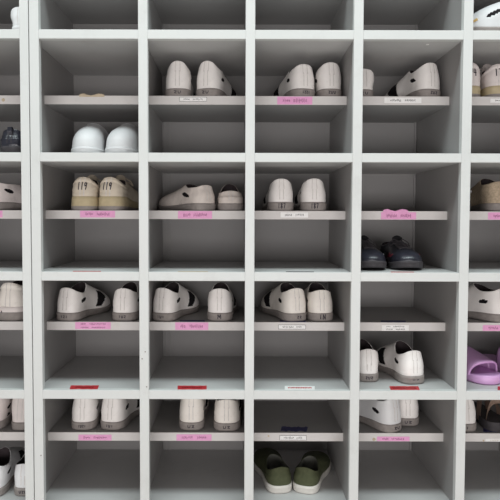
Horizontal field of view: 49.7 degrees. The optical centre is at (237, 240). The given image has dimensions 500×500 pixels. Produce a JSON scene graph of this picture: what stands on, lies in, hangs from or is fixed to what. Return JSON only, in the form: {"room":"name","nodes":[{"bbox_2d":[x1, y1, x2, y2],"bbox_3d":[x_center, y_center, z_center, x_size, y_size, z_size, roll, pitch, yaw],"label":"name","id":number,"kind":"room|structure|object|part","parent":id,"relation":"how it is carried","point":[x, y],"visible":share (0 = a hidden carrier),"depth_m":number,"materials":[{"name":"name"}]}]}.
{"room":"shoe locker room","nodes":[
{"label":"shoe locker room","id":0,"kind":"room"},
{"bbox_3d":[-0.108,1.338,-0.027,9.000,0.050,4.600,0,2,0],"label":"floor","id":1,"kind":"structure","parent":0,"visible":0},
{"bbox_2d":[0,0,34,499],"bbox_3d":[-0.963,0.120,1.838,0.684,2.234,0.422,0,2,0],"label":"shoe rack","id":2,"kind":"object","parent":1,"relation":"on","point":[16,337],"visible":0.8,"depth_m":1.70,"materials":[{"name":"paint"}]},
{"bbox_2d":[0,399,11,428],"bbox_3d":[-0.805,0.553,1.896,0.091,0.121,0.272,0,2,0],"label":"shoe","id":3,"kind":"object","parent":2,"relation":"on","point":[5,404],"visible":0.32,"depth_m":1.79,"materials":[{"name":"white fabric"}]},
{"bbox_2d":[0,0,18,23],"bbox_3d":[-0.789,-0.813,1.849,0.329,0.027,0.310,0,2,0],"label":"shelf","id":4,"kind":"object","parent":2,"relation":"attached to","point":[6,6],"depth_m":1.87,"materials":[{"name":"paint"}]},
{"bbox_2d":[0,29,19,74],"bbox_3d":[-0.789,-0.622,1.805,0.329,0.027,0.413,0,2,0],"label":"shelf","id":5,"kind":"object","parent":2,"relation":"attached to","point":[9,38],"depth_m":1.73,"materials":[{"name":"white wood"}]},
{"bbox_2d":[0,127,20,151],"bbox_3d":[-0.694,-0.316,1.803,0.105,0.086,0.272,0,2,4],"label":"shoe","id":6,"kind":"object","parent":2,"relation":"on","point":[10,141],"visible":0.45,"depth_m":1.67,"materials":[{"name":"leather"}]},
{"bbox_2d":[0,95,20,121],"bbox_3d":[-0.790,-0.453,1.863,0.329,0.027,0.310,0,2,0],"label":"shelf","id":7,"kind":"object","parent":2,"relation":"attached to","point":[9,104],"depth_m":1.78,"materials":[{"name":"paint"}]},
{"bbox_2d":[0,152,20,172],"bbox_3d":[-0.790,-0.260,1.819,0.329,0.027,0.413,0,2,0],"label":"shelf","id":8,"kind":"object","parent":2,"relation":"attached to","point":[10,162],"depth_m":1.65,"materials":[{"name":"white wood"}]},
{"bbox_2d":[0,183,21,209],"bbox_3d":[-0.727,-0.153,1.853,0.105,0.099,0.272,2,3,38],"label":"shoe","id":9,"kind":"object","parent":2,"relation":"on","point":[10,194],"visible":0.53,"depth_m":1.77,"materials":[{"name":"grey rubber"}]},
{"bbox_2d":[0,210,21,218],"bbox_3d":[-0.791,-0.091,1.877,0.329,0.027,0.310,0,2,0],"label":"shelf","id":10,"kind":"object","parent":2,"relation":"attached to","point":[4,214],"depth_m":1.72,"materials":[{"name":"paint"}]},
{"bbox_2d":[0,281,22,320],"bbox_3d":[-0.728,0.190,1.873,0.104,0.126,0.272,0,2,4],"label":"shoe","id":11,"kind":"object","parent":2,"relation":"on","point":[11,294],"visible":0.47,"depth_m":1.75,"materials":[{"name":"white leather"}]},
{"bbox_2d":[0,320,22,329],"bbox_3d":[-0.792,0.267,1.891,0.329,0.027,0.310,0,2,0],"label":"shelf","id":12,"kind":"object","parent":2,"relation":"attached to","point":[4,325],"depth_m":1.74,"materials":[{"name":"paint"}]},
{"bbox_2d":[0,261,22,280],"bbox_3d":[-0.791,0.098,1.833,0.329,0.027,0.413,0,2,0],"label":"shelf","id":13,"kind":"object","parent":2,"relation":"attached to","point":[9,270],"depth_m":1.63,"materials":[{"name":"white wood"}]},
{"bbox_2d":[0,356,23,398],"bbox_3d":[-0.792,0.458,1.847,0.329,0.027,0.413,0,2,0],"label":"shelf","id":14,"kind":"object","parent":2,"relation":"attached to","point":[11,367],"depth_m":1.77,"materials":[{"name":"white wood"}]},
{"bbox_2d":[0,447,24,495],"bbox_3d":[-0.783,0.748,1.834,0.097,0.114,0.273,0,2,2],"label":"shoe","id":15,"kind":"object","parent":2,"relation":"on","point":[9,456],"visible":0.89,"depth_m":1.80,"materials":[{"name":"grey rubber"}]},
{"bbox_2d":[0,420,24,439],"bbox_3d":[-0.793,0.627,1.905,0.329,0.027,0.310,0,2,0],"label":"shelf","id":16,"kind":"object","parent":2,"relation":"attached to","point":[6,433],"depth_m":1.75,"materials":[{"name":"paint"}]},
{"bbox_3d":[-0.963,0.112,2.045,0.684,2.234,0.009,0,2,0],"label":"panel","id":17,"kind":"part","parent":2,"relation":"part of","materials":[{"name":"white wood"}]},
{"bbox_2d":[0,481,25,499],"bbox_3d":[-0.793,0.818,1.861,0.329,0.027,0.413,0,2,0],"label":"shelf","id":18,"kind":"object","parent":2,"relation":"attached to","point":[9,495],"depth_m":1.71,"materials":[{"name":"white wood"}]},
{"bbox_2d":[11,7,18,28],"bbox_3d":[-0.672,-0.691,1.765,0.077,0.114,0.257,0,2,-5],"label":"sneaker","id":19,"kind":"object","parent":2,"relation":"on","point":[15,11],"visible":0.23,"depth_m":1.65,"materials":[{"name":"leather"}]},
{"bbox_2d":[11,399,24,429],"bbox_3d":[-0.707,0.554,1.892,0.091,0.119,0.272,0,2,0],"label":"shoe","id":20,"kind":"object","parent":2,"relation":"on","point":[18,423],"visible":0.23,"depth_m":1.76,"materials":[{"name":"white rubber"}]},
{"bbox_2d":[14,454,24,495],"bbox_3d":[-0.675,0.748,1.844,0.097,0.114,0.273,0,2,-2],"label":"shoe","id":21,"kind":"object","parent":2,"relation":"on","point":[19,486],"visible":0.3,"depth_m":1.72,"materials":[{"name":"white fabric"}]},
{"bbox_2d":[29,0,499,499],"bbox_3d":[0.201,0.123,1.838,1.637,2.234,0.423,0,2,0],"label":"shoe rack","id":22,"kind":"object","parent":1,"relation":"on","point":[407,167],"visible":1,"depth_m":1.78,"materials":[{"name":"paint"}]},
{"bbox_2d":[56,282,110,320],"bbox_3d":[-0.531,0.197,1.873,0.105,0.114,0.273,1,2,17],"label":"shoe","id":23,"kind":"object","parent":22,"relation":"on","point":[80,301],"visible":1,"depth_m":1.78,"materials":[{"name":"white fabric"}]},
{"bbox_2d":[71,175,101,209],"bbox_3d":[-0.495,-0.165,1.860,0.108,0.123,0.279,0,2,2],"label":"shoe","id":24,"kind":"object","parent":22,"relation":"on","point":[85,190],"visible":0.73,"depth_m":1.73,"materials":[{"name":"beige rubber"}]},
{"bbox_2d":[71,399,102,429],"bbox_3d":[-0.514,0.557,1.896,0.105,0.114,0.273,0,2,2],"label":"shoe","id":25,"kind":"object","parent":22,"relation":"on","point":[86,413],"visible":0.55,"depth_m":1.77,"materials":[{"name":"grey rubber"}]},
{"bbox_2d":[39,29,137,75],"bbox_3d":[-0.451,-0.621,1.805,0.316,0.027,0.413,0,2,0],"label":"shelf","id":26,"kind":"object","parent":22,"relation":"attached to","point":[77,52],"depth_m":1.71,"materials":[{"name":"white wood"}]},
{"bbox_2d":[40,152,138,172],"bbox_3d":[-0.452,-0.259,1.819,0.316,0.027,0.413,0,2,0],"label":"shelf","id":27,"kind":"object","parent":22,"relation":"attached to","point":[56,162],"depth_m":1.64,"materials":[{"name":"white wood"}]},
{"bbox_2d":[71,123,108,152],"bbox_3d":[-0.479,-0.331,1.792,0.107,0.118,0.273,0,2,-3],"label":"sneaker","id":28,"kind":"object","parent":22,"relation":"on","point":[92,138],"visible":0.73,"depth_m":1.68,"materials":[{"name":"white rubber"}]},
{"bbox_2d":[41,261,138,280],"bbox_3d":[-0.453,0.098,1.833,0.316,0.027,0.413,0,2,0],"label":"shelf","id":29,"kind":"object","parent":22,"relation":"attached to","point":[56,270],"depth_m":1.64,"materials":[{"name":"white wood"}]},
{"bbox_2d":[44,96,137,121],"bbox_3d":[-0.451,-0.452,1.863,0.316,0.027,0.310,0,2,0],"label":"shelf","id":30,"kind":"object","parent":22,"relation":"attached to","point":[67,108],"depth_m":1.77,"materials":[{"name":"paint"}]},
{"bbox_2d":[43,356,139,398],"bbox_3d":[-0.454,0.459,1.847,0.316,0.027,0.413,0,2,0],"label":"shelf","id":31,"kind":"object","parent":22,"relation":"attached to","point":[78,377],"depth_m":1.75,"materials":[{"name":"white wood"}]},
{"bbox_2d":[46,210,138,218],"bbox_3d":[-0.452,-0.090,1.877,0.316,0.027,0.310,0,2,0],"label":"shelf","id":32,"kind":"object","parent":22,"relation":"attached to","point":[50,214],"depth_m":1.72,"materials":[{"name":"paint"}]},
{"bbox_2d":[47,306,138,329],"bbox_3d":[-0.453,0.267,1.891,0.316,0.027,0.310,0,2,0],"label":"shelf","id":33,"kind":"object","parent":22,"relation":"attached to","point":[101,321],"depth_m":1.74,"materials":[{"name":"paint"}]},
{"bbox_2d":[46,449,139,499],"bbox_3d":[-0.454,0.819,1.861,0.316,0.027,0.413,0,2,0],"label":"shelf","id":34,"kind":"object","parent":22,"relation":"attached to","point":[87,474],"depth_m":1.84,"materials":[{"name":"grey wood"}]},
{"bbox_2d":[48,405,139,440],"bbox_3d":[-0.454,0.628,1.905,0.316,0.027,0.310,0,2,0],"label":"shelf","id":35,"kind":"object","parent":22,"relation":"attached to","point":[61,429],"depth_m":1.75,"materials":[{"name":"paint"}]},
{"bbox_2d":[53,0,137,23],"bbox_3d":[-0.450,-0.812,1.849,0.316,0.027,0.310,0,2,0],"label":"shelf","id":36,"kind":"object","parent":22,"relation":"attached to","point":[73,11],"depth_m":1.88,"materials":[{"name":"paint"}]},
{"bbox_2d":[98,175,138,210],"bbox_3d":[-0.390,-0.164,1.858,0.100,0.123,0.276,0,2,9],"label":"shoe","id":37,"kind":"object","parent":22,"relation":"on","point":[116,193],"visible":0.91,"depth_m":1.74,"materials":[{"name":"off-white leather"},{"name":"beige rubber"}]},
{"bbox_2d":[101,399,139,429],"bbox_3d":[-0.391,0.557,1.895,0.105,0.114,0.273,0,2,6],"label":"shoe","id":38,"kind":"object","parent":22,"relation":"on","point":[116,414],"visible":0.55,"depth_m":1.77,"materials":[{"name":"grey rubber"}]},
{"bbox_2d":[105,123,138,152],"bbox_3d":[-0.363,-0.330,1.792,0.107,0.117,0.273,0,2,3],"label":"sneaker","id":39,"kind":"object","parent":22,"relation":"on","point":[124,138],"visible":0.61,"depth_m":1.68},
{"bbox_2d":[112,282,138,320],"bbox_3d":[-0.356,0.197,1.877,0.105,0.114,0.273,0,2,1],"label":"shoe","id":40,"kind":"object","parent":22,"relation":"on","point":[126,298],"visible":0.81,"depth_m":1.75,"materials":[{"name":"white leather"}]},
{"bbox_2d":[152,282,199,320],"bbox_3d":[-0.213,0.198,1.873,0.105,0.114,0.273,1,2,20],"label":"shoe","id":41,"kind":"object","parent":22,"relation":"on","point":[174,301],"visible":1,"depth_m":1.76,"materials":[{"name":"white leather"}]},
{"bbox_2d":[165,61,195,95],"bbox_3d":[-0.195,-0.523,1.850,0.105,0.117,0.273,0,2,2],"label":"shoe","id":42,"kind":"object","parent":22,"relation":"on","point":[178,78],"visible":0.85,"depth_m":1.72,"materials":[{"name":"white leather"}]},
{"bbox_2d":[158,184,215,210],"bbox_3d":[-0.177,-0.147,1.838,0.105,0.091,0.272,-2,3,-40],"label":"shoe","id":43,"kind":"object","parent":22,"relation":"on","point":[189,197],"visible":0.99,"depth_m":1.75,"materials":[{"name":"grey rubber"}]},
{"bbox_2d":[179,399,209,429],"bbox_3d":[-0.156,0.558,1.896,0.105,0.114,0.273,0,2,3],"label":"shoe","id":44,"kind":"object","parent":22,"relation":"on","point":[193,412],"visible":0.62,"depth_m":1.77,"materials":[{"name":"grey rubber"}]},
{"bbox_2d":[148,262,244,280],"bbox_3d":[-0.128,0.099,1.833,0.305,0.027,0.413,0,2,0],"label":"shelf","id":45,"kind":"object","parent":22,"relation":"attached to","point":[157,271],"depth_m":1.64,"materials":[{"name":"white wood"}]},
{"bbox_2d":[148,153,244,173],"bbox_3d":[-0.127,-0.258,1.819,0.305,0.027,0.413,0,2,0],"label":"shelf","id":46,"kind":"object","parent":22,"relation":"attached to","point":[158,163],"depth_m":1.66,"materials":[{"name":"white wood"}]},
{"bbox_2d":[150,401,243,440],"bbox_3d":[-0.129,0.629,1.905,0.305,0.027,0.310,0,2,0],"label":"shelf","id":47,"kind":"object","parent":22,"relation":"attached to","point":[164,426],"depth_m":1.77,"materials":[{"name":"paint"}]},
{"bbox_2d":[149,211,244,218],"bbox_3d":[-0.128,-0.089,1.877,0.305,0.027,0.310,0,2,0],"label":"shelf","id":48,"kind":"object","parent":22,"relation":"attached to","point":[152,214],"depth_m":1.72,"materials":[{"name":"paint"}]},
{"bbox_2d":[149,96,244,121],"bbox_3d":[-0.127,-0.451,1.863,0.305,0.027,0.310,0,2,0],"label":"shelf","id":49,"kind":"object","parent":22,"relation":"attached to","point":[164,108],"depth_m":1.77,"materials":[{"name":"paint"}]},
{"bbox_2d":[150,450,243,499],"bbox_3d":[-0.130,0.820,1.861,0.305,0.027,0.413,0,2,0],"label":"shelf","id":50,"kind":"object","parent":22,"relation":"attached to","point":[178,474],"depth_m":1.85,"materials":[{"name":"grey wood"}]},
{"bbox_2d":[149,356,244,398],"bbox_3d":[-0.129,0.460,1.847,0.305,0.027,0.413,0,2,0],"label":"shelf","id":51,"kind":"object","parent":22,"relation":"attached to","point":[172,377],"depth_m":1.77,"materials":[{"name":"white wood"}]},
{"bbox_2d":[148,30,245,75],"bbox_3d":[-0.126,-0.620,1.805,0.305,0.027,0.413,0,2,0],"label":"shelf","id":52,"kind":"object","parent":22,"relation":"attached to","point":[226,49],"depth_m":1.70,"materials":[{"name":"white wood"}]},
{"bbox_2d":[150,307,244,330],"bbox_3d":[-0.128,0.268,1.891,0.305,0.027,0.310,0,2,0],"label":"shelf","id":53,"kind":"object","parent":22,"relation":"attached to","point":[198,320],"depth_m":1.74,"materials":[{"name":"paint"}]},
{"bbox_2d":[153,0,244,24],"bbox_3d":[-0.126,-0.811,1.849,0.305,0.027,0.310,0,2,0],"label":"shelf","id":54,"kind":"object","parent":22,"relation":"attached to","point":[168,12],"depth_m":1.89,"materials":[{"name":"paint"}]},
{"bbox_2d":[196,61,236,95],"bbox_3d":[-0.059,-0.523,1.843,0.105,0.117,0.273,1,2,13],"label":"shoe","id":55,"kind":"object","parent":22,"relation":"on","point":[211,81],"visible":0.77,"depth_m":1.72,"materials":[{"name":"grey rubber"}]},
{"bbox_2d":[207,282,236,320],"bbox_3d":[-0.053,0.198,1.879,0.105,0.114,0.273,0,2,1],"label":"shoe","id":56,"kind":"object","parent":22,"relation":"on","point":[222,305],"visible":1,"depth_m":1.76,"materials":[{"name":"grey rubber"}]},
{"bbox_2d":[213,399,242,430],"bbox_3d":[-0.030,0.558,1.889,0.105,0.114,0.273,0,2,-2],"label":"shoe","id":57,"kind":"object","parent":22,"relation":"on","point":[227,412],"visible":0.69,"depth_m":1.76,"materials":[{"name":"grey rubber"}]},
{"bbox_2d":[215,184,243,210],"bbox_3d":[-0.025,-0.149,1.867,0.103,0.093,0.274,0,2,-4],"label":"shoe","id":58,"kind":"object","parent":22,"relation":"on","point":[229,198],"visible":0.96,"depth_m":1.74,"materials":[{"name":"grey rubber"}]},
{"bbox_2d":[254,448,291,493],"bbox_3d":[0.116,0.766,1.862,0.105,0.081,0.272,0,2,-7],"label":"shoe","id":59,"kind":"object","parent":22,"relation":"on","point":[274,472],"visible":0.95,"depth_m":1.78,"materials":[{"name":"green fabric"}]},
{"bbox_2d":[262,179,293,210],"bbox_3d":[0.141,-0.156,1.862,0.105,0.108,0.273,0,2,0],"label":"shoe","id":60,"kind":"object","parent":22,"relation":"on","point":[279,196],"visible":0.97,"depth_m":1.74,"materials":[{"name":"grey rubber"}]},
{"bbox_2d":[260,282,306,320],"bbox_3d":[0.153,0.199,1.870,0.105,0.114,0.273,0,2,-14],"label":"shoe","id":61,"kind":"object","parent":22,"relation":"on","point":[286,302],"visible":1,"depth_m":1.76,"materials":[{"name":"white leather"}]},
{"bbox_2d":[273,64,314,95],"bbox_3d":[0.182,-0.521,1.844,0.105,0.114,0.273,0,2,-11],"label":"shoe","id":62,"kind":"object","parent":22,"relation":"on","point":[299,81],"visible":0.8,"depth_m":1.73,"materials":[{"name":"white leather"}]},
{"bbox_2d":[254,401,342,440],"bbox_3d":[0.190,0.629,1.905,0.306,0.027,0.310,0,2,0],"label":"shelf","id":63,"kind":"object","parent":22,"relation":"attached to","point":[273,420],"depth_m":1.85,"materials":[{"name":"paint"}]},
{"bbox_2d":[255,0,341,24],"bbox_3d":[0.194,-0.810,1.849,0.306,0.027,0.310,0,2,0],"label":"shelf","id":64,"kind":"object","parent":22,"relation":"attached to","point":[267,12],"depth_m":1.89,"materials":[{"name":"paint"}]},
{"bbox_2d":[254,307,343,330],"bbox_3d":[0.191,0.269,1.891,0.306,0.027,0.310,0,2,0],"label":"shelf","id":65,"kind":"object","parent":22,"relation":"attached to","point":[262,321],"depth_m":1.74,"materials":[{"name":"paint"}]},
{"bbox_2d":[253,450,345,499],"bbox_3d":[0.190,0.821,1.861,0.306,0.027,0.413,0,2,0],"label":"shelf","id":66,"kind":"object","parent":22,"relation":"attached to","point":[331,488],"depth_m":1.78,"materials":[{"name":"grey wood"}]},
{"bbox_2d":[255,211,344,219],"bbox_3d":[0.192,-0.088,1.877,0.306,0.027,0.310,0,2,0],"label":"shelf","id":67,"kind":"object","parent":22,"relation":"attached to","point":[259,215],"depth_m":1.72,"materials":[{"name":"paint"}]},
{"bbox_2d":[255,96,346,122],"bbox_3d":[0.193,-0.450,1.863,0.306,0.027,0.310,0,2,0],"label":"shelf","id":68,"kind":"object","parent":22,"relation":"attached to","point":[268,109],"depth_m":1.77,"materials":[{"name":"paint"}]},
{"bbox_2d":[254,356,349,399],"bbox_3d":[0.191,0.461,1.847,0.306,0.027,0.413,0,2,0],"label":"shelf","id":69,"kind":"object","parent":22,"relation":"attached to","point":[275,377],"depth_m":1.76,"materials":[{"name":"white wood"}]},
{"bbox_2d":[254,262,350,280],"bbox_3d":[0.192,0.100,1.833,0.306,0.027,0.413,0,2,0],"label":"shelf","id":70,"kind":"object","parent":22,"relation":"attached to","point":[263,271],"depth_m":1.65,"materials":[{"name":"white wood"}]},
{"bbox_2d":[255,153,352,173],"bbox_3d":[0.193,-0.257,1.819,0.306,0.027,0.413,0,2,0],"label":"shelf","id":71,"kind":"object","parent":22,"relation":"attached to","point":[265,163],"depth_m":1.65,"materials":[{"name":"white wood"}]},
{"bbox_2d":[255,30,353,75],"bbox_3d":[0.194,-0.619,1.805,0.306,0.027,0.413,0,2,0],"label":"shelf","id":72,"kind":"object","parent":22,"relation":"attached to","point":[277,52],"depth_m":1.69,"materials":[{"name":"white wood"}]},
{"bbox_2d":[293,178,326,210],"bbox_3d":[0.251,-0.156,1.862,0.105,0.109,0.273,0,2,0],"label":"shoe","id":73,"kind":"object","parent":22,"relation":"on","point":[311,196],"visible":0.97,"depth_m":1.74,"materials":[{"name":"grey rubber"}]},
{"bbox_2d":[293,451,330,493],"bbox_3d":[0.261,0.767,1.848,0.105,0.081,0.256,1,2,17],"label":"shoe","id":74,"kind":"object","parent":22,"relation":"on","point":[314,466],"visible":1,"depth_m":1.76,"materials":[{"name":"green fabric"}]},
{"bbox_2d":[304,282,332,320],"bbox_3d":[0.270,0.199,1.879,0.105,0.114,0.274,0,2,-4],"label":"shoe","id":75,"kind":"object","parent":22,"relation":"on","point":[318,299],"visible":0.84,"depth_m":1.76,"materials":[{"name":"white leather"}]},
{"bbox_2d":[314,62,341,95],"bbox_3d":[0.293,-0.520,1.850,0.098,0.114,0.273,0,2,-9],"label":"shoe","id":76,"kind":"object","parent":22,"relation":"on","point":[327,80],"visible":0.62,"depth_m":1.72,"materials":[{"name":"grey rubber"}]},
{"bbox_2d":[363,69,373,95],"bbox_3d":[0.411,-0.514,1.858,0.090,0.101,0.274,0,2,3],"label":"shoe","id":77,"kind":"object","parent":22,"relation":"on","point":[368,76],"visible":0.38,"depth_m":1.73,"materials":[{"name":"grey rubber"}]},
{"bbox_2d":[359,339,378,381],"bbox_3d":[0.418,0.390,1.858,0.094,0.114,0.273,0,2,2],"label":"shoe","id":78,"kind":"object","parent":22,"relation":"on","point":[369,372],"visible":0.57,"depth_m":1.73,"materials":[{"name":"white leather"}]},
{"bbox_2d":[361,235,386,268],"bbox_3d":[0.423,0.035,1.806,0.105,0.106,0.268,0,2,-3],"label":"sneaker","id":79,"kind":"object","parent":22,"relation":"on","point":[371,257],"visible":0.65,"depth_m":1.70,"materials":[{"name":"leather"}]},
{"bbox_2d":[359,400,401,432],"bbox_3d":[0.449,0.560,1.867,0.105,0.114,0.273,-1,3,-28],"label":"shoe","id":80,"kind":"object","parent":22,"relation":"on","point":[382,415],"visible":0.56,"depth_m":1.76,"materials":[{"name":"grey rubber"}]},
{"bbox_2d":[376,340,423,383],"bbox_3d":[0.547,0.391,1.835,0.105,0.114,0.272,0,2,-13],"label":"shoe","id":81,"kind":"object","parent":22,"relation":"on","point":[397,359],"visible":0.93,"depth_m":1.73,"materials":[{"name":"white leather"}]},
{"bbox_2d":[379,235,422,268],"bbox_3d":[0.547,0.035,1.806,0.105,0.106,0.268,0,2,3],"label":"sneaker","id":82,"kind":"object","parent":22,"relation":"on","point":[398,254],"visible":0.94,"depth_m":1.72,"materials":[{"name":"leather"}]},
{"bbox_2d":[359,408,442,440],"bbox_3d":[0.513,0.630,1.905,0.311,0.027,0.310,0,2,0],"label":"shelf","id":83,"kind":"object","parent":22,"relation":"attached to","point":[428,429],"depth_m":1.75,"materials":[{"name":"paint"}]},
{"bbox_2d":[360,307,444,330],"bbox_3d":[0.514,0.270,1.891,0.311,0.027,0.310,0,2,0],"label":"shelf","id":84,"kind":"object","parent":22,"relation":"attached to","point":[371,318],"depth_m":1.79,"materials":[{"name":"paint"}]},
{"bbox_2d":[364,0,440,24],"bbox_3d":[0.517,-0.809,1.849,0.311,0.027,0.310,0,2,0],"label":"shelf","id":85,"kind":"object","parent":22,"relation":"attached to","point":[376,12],"depth_m":1.88,"materials":[{"name":"paint"}]},
{"bbox_2d":[358,450,448,499],"bbox_3d":[0.512,0.821,1.861,0.311,0.027,0.413,0,2,0],"label":"shelf","id":86,"kind":"object","parent":22,"relation":"attached to","point":[382,474],"depth_m":1.84,"materials":[{"name":"grey wood"}]},
{"bbox_2d":[361,211,446,219],"bbox_3d":[0.515,-0.087,1.877,0.311,0.027,0.310,0,2,0],"label":"shelf","id":87,"kind":"object","parent":22,"relation":"attached to","point":[365,215],"depth_m":1.72,"materials":[{"name":"paint"}]},
{"bbox_2d":[362,96,448,122],"bbox_3d":[0.516,-0.450,1.863,0.311,0.027,0.310,0,2,0],"label":"shelf","id":88,"kind":"object","parent":22,"relation":"attached to","point":[376,109],"depth_m":1.76,"materials":[{"name":"paint"}]},
{"bbox_2d":[359,365,456,399],"bbox_3d":[0.513,0.461,1.847,0.311,0.027,0.413,0,2,0],"label":"shelf","id":89,"kind":"object","parent":22,"relation":"attached to","point":[435,386],"depth_m":1.66,"materials":[{"name":"white wood"}]},
{"bbox_2d":[399,400,418,425],"bbox_3d":[0.586,0.559,1.923,0.105,0.114,0.245,0,2,1],"label":"shoe","id":90,"kind":"object","parent":22,"relation":"on","point":[409,408],"visible":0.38,"depth_m":1.81,"materials":[{"name":"grey rubber"}]},
{"bbox_2d":[361,264,458,281],"bbox_3d":[0.514,0.101,1.833,0.311,0.027,0.413,0,2,0],"label":"shelf","id":91,"kind":"object","parent":22,"relation":"attached to","point":[429,272],"depth_m":1.63,"materials":[{"name":"white wood"}]},
{"bbox_2d":[362,153,460,173],"bbox_3d":[0.515,-0.256,1.819,0.311,0.027,0.413,0,2,0],"label":"shelf","id":92,"kind":"object","parent":22,"relation":"attached to","point":[372,163],"depth_m":1.64,"materials":[{"name":"white wood"}]},
{"bbox_2d":[385,63,440,96],"bbox_3d":[0.592,-0.520,1.847,0.105,0.114,0.273,-1,2,-20],"label":"shoe","id":93,"kind":"object","parent":22,"relation":"on","point":[425,81],"visible":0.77,"depth_m":1.73,"materials":[{"name":"grey rubber"}]},
{"bbox_2d":[363,30,463,75],"bbox_3d":[0.516,-0.618,1.805,0.311,0.027,0.413,0,2,0],"label":"shelf","id":94,"kind":"object","parent":22,"relation":"attached to","point":[385,52],"depth_m":1.68,"materials":[{"name":"white wood"}]},
{"bbox_2d":[465,400,476,431],"bbox_3d":[0.747,0.560,1.890,0.105,0.114,0.273,0,2,0],"label":"shoe","id":95,"kind":"object","parent":22,"relation":"on","point":[471,423],"visible":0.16,"depth_m":1.76,"materials":[{"name":"grey rubber"}]},
{"bbox_2d":[472,63,480,96],"bbox_3d":[0.742,-0.530,1.850,0.096,0.136,0.272,0,2,2],"label":"shoe","id":96,"kind":"object","parent":22,"relation":"on","point":[476,88],"visible":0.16,"depth_m":1.72,"materials":[{"name":"grey rubber"}]},
{"bbox_2d":[464,450,499,499],"bbox_3d":[0.841,0.822,1.861,0.318,0.027,0.413,0,2,0],"label":"shelf","id":97,"kind":"object","parent":22,"relation":"attached to","point":[482,467],"depth_m":1.86,"materials":[{"name":"grey wood"}]},
{"bbox_2d":[465,401,499,441],"bbox_3d":[0.842,0.631,1.905,0.318,0.027,0.310,0,2,0],"label":"shelf","id":98,"kind":"object","parent":22,"relation":"attached to","point":[480,434],"depth_m":1.75,"materials":[{"name":"paint"}]},
{"bbox_2d":[466,346,499,384],"bbox_3d":[0.778,0.403,1.827,0.115,0.092,0.272,0,2,-16],"label":"sandal","id":99,"kind":"object","parent":22,"relation":"on","point":[481,369],"visible":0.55,"depth_m":1.74,"materials":[{"name":"purple plastic"}]},
{"bbox_2d":[466,380,499,399],"bbox_3d":[0.842,0.462,1.847,0.318,0.027,0.413,0,2,0],"label":"shelf","id":100,"kind":"object","parent":22,"relation":"attached to","point":[474,391],"depth_m":1.64,"materials":[{"name":"white wood"}]},
{"bbox_2d":[467,318,499,330],"bbox_3d":[0.843,0.271,1.891,0.318,0.027,0.310,0,2,0],"label":"shelf","id":101,"kind":"object","parent":22,"relation":"attached to","point":[473,324],"depth_m":1.74,"materials":[{"name":"paint"}]},
{"bbox_2d":[468,283,499,321],"bbox_3d":[0.795,0.201,1.855,0.105,0.114,0.272,-1,3,-29],"label":"shoe","id":102,"kind":"object","parent":22,"relation":"on","point":[483,302],"visible":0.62,"depth_m":1.77,"materials":[{"name":"white leather"}]},
{"bbox_2d":[468,262,499,281],"bbox_3d":[0.843,0.102,1.833,0.318,0.027,0.413,0,2,0],"label":"shelf","id":103,"kind":"object","parent":22,"relation":"attached to","point":[477,271],"depth_m":1.64,"materials":[{"name":"white wood"}]},
{"bbox_2d":[470,179,499,210],"bbox_3d":[0.851,-0.157,1.870,0.097,0.114,0.272,0,2,-1],"label":"shoe","id":104,"kind":"object","parent":22,"relation":"on","point":[485,195],"visible":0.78,"depth_m":1.77,"materials":[{"name":"beige fabric"}]},
{"bbox_2d":[470,211,499,219],"bbox_3d":[0.844,-0.087,1.877,0.318,0.027,0.310,0,2,0],"label":"shelf","id":105,"kind":"object","parent":22,"relation":"attached to","point":[474,215],"depth_m":1.72,"materials":[{"name":"paint"}]},
{"bbox_2d":[470,153,499,173],"bbox_3d":[0.844,-0.255,1.819,0.318,0.027,0.413,0,2,0],"label":"shelf","id":106,"kind":"object","parent":22,"relation":"attached to","point":[479,163],"depth_m":1.64,"materials":[{"name":"white wood"}]},
{"bbox_2d":[471,97,499,122],"bbox_3d":[0.844,-0.449,1.863,0.318,0.027,0.310,0,2,0],"label":"shelf","id":107,"kind":"object","parent":22,"relation":"attached to","point":[484,109],"depth_m":1.79,"materials":[{"name":"paint"}]},
{"bbox_2d":[473,400,499,431],"bbox_3d":[0.855,0.564,1.884,0.099,0.108,0.250,0,2,-3],"label":"sandal","id":108,"kind":"object","parent":22,"relation":"on","point":[488,419],"visible":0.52,"depth_m":1.82,"materials":[{"name":"rubber"}]},
{"bbox_2d":[473,2,499,30],"bbox_3d":[0.824,-0.684,1.661,0.261,0.116,0.105,0,2,8],"label":"sneaker","id":109,"kind":"object","parent":22,"relation":"on","point":[487,18],"visible":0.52,"depth_m":1.63,"materials":[{"name":"white leather"}]},
{"bbox_2d":[473,0,499,13],"bbox_3d":[0.845,-0.809,1.849,0.318,0.027,0.310,0,2,0],"label":"shelf","id":110,"kind":"object","parent":22,"relation":"attached to","point":[478,4],"depth_m":1.80,"materials":[{"name":"paint"}]},
{"bbox_2d":[473,30,499,72],"bbox_3d":[0.845,-0.618,1.805,0.318,0.027,0.413,0,2,0],"label":"shelf","id":111,"kind":"object","parent":22,"relation":"attached to","point":[486,43],"depth_m":1.67,"materials":[{"name":"white wood"}]},
{"bbox_2d":[480,64,499,96],"bbox_3d":[0.849,-0.530,1.847,0.096,0.136,0.272,0,2,1],"label":"shoe","id":112,"kind":"object","parent":22,"relation":"on","point":[490,74],"visible":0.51,"depth_m":1.73,"materials":[{"name":"grey rubber"}]},
{"bbox_2d":[483,347,499,371],"bbox_3d":[0.923,0.403,1.838,0.115,0.092,0.272,0,2,-14],"label":"sandal","id":113,"kind":"object","parent":22,"relation":"on","point":[496,358],"visible":0.23,"depth_m":1.83,"materials":[{"name":"purple plastic"}]}
]}

